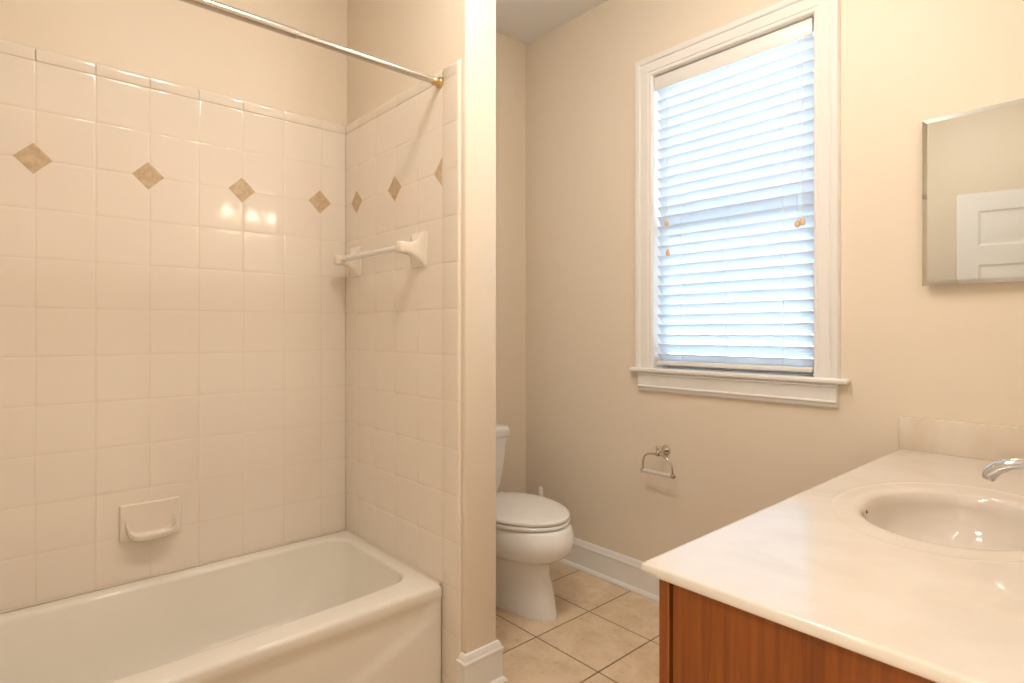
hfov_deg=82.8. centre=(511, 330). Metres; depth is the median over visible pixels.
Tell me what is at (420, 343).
wall partition
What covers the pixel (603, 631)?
floor
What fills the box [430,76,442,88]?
rod flange
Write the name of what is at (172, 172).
wall
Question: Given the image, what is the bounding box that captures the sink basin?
[861,495,1023,550]
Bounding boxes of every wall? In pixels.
[0,0,525,613]
[526,0,1023,561]
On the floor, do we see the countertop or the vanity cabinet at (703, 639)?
the vanity cabinet at (703, 639)
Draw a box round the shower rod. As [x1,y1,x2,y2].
[179,0,442,88]
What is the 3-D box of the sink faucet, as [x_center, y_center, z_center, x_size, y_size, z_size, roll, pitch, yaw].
[1.046,0.315,1.095,0.175,0.134,0.201,0,0,-11]
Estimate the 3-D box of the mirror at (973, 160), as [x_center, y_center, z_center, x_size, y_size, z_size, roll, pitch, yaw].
[1.441,-0.402,1.690,0.034,0.520,0.408,0,0,-42]
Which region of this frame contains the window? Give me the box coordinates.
[629,0,850,407]
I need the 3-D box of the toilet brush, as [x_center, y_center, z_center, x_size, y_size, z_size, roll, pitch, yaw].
[0.147,1.003,3.016,0.104,0.394,0.104,0,0,-42]
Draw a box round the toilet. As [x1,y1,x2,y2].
[496,423,574,621]
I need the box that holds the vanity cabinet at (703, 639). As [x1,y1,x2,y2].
[659,579,935,682]
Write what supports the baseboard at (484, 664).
attached to the wall partition at (420, 343)
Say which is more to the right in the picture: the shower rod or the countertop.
the countertop
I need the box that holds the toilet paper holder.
[640,445,675,478]
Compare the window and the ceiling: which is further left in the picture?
the ceiling
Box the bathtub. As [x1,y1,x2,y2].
[0,528,441,682]
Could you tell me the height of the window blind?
1.295 m
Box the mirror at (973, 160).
[922,98,1023,285]
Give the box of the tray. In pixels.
[125,512,175,541]
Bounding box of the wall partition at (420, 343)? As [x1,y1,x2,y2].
[345,0,495,682]
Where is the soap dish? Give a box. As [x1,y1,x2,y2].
[119,496,180,542]
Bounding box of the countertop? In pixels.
[641,416,1023,682]
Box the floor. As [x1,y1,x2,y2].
[496,561,658,682]
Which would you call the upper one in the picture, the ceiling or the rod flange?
the ceiling
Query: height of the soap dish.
0.126 m
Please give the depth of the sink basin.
1.36 m
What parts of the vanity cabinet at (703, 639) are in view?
frame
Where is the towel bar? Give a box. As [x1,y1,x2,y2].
[334,231,426,277]
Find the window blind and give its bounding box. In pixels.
[655,18,813,372]
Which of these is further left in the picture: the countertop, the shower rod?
the shower rod
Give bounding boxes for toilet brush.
[537,486,542,496]
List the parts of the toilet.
tank, tank lid, seat, lid, bowl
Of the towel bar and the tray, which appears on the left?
the tray
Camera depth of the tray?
2.01 m
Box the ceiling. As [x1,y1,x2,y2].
[496,0,607,44]
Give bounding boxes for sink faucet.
[982,458,1023,481]
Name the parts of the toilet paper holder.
pivot post, wall plate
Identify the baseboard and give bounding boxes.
[456,639,506,682]
[558,537,658,602]
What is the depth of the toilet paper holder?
2.53 m
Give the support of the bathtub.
on the floor
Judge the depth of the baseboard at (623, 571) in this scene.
2.77 m
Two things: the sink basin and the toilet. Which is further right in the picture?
the sink basin

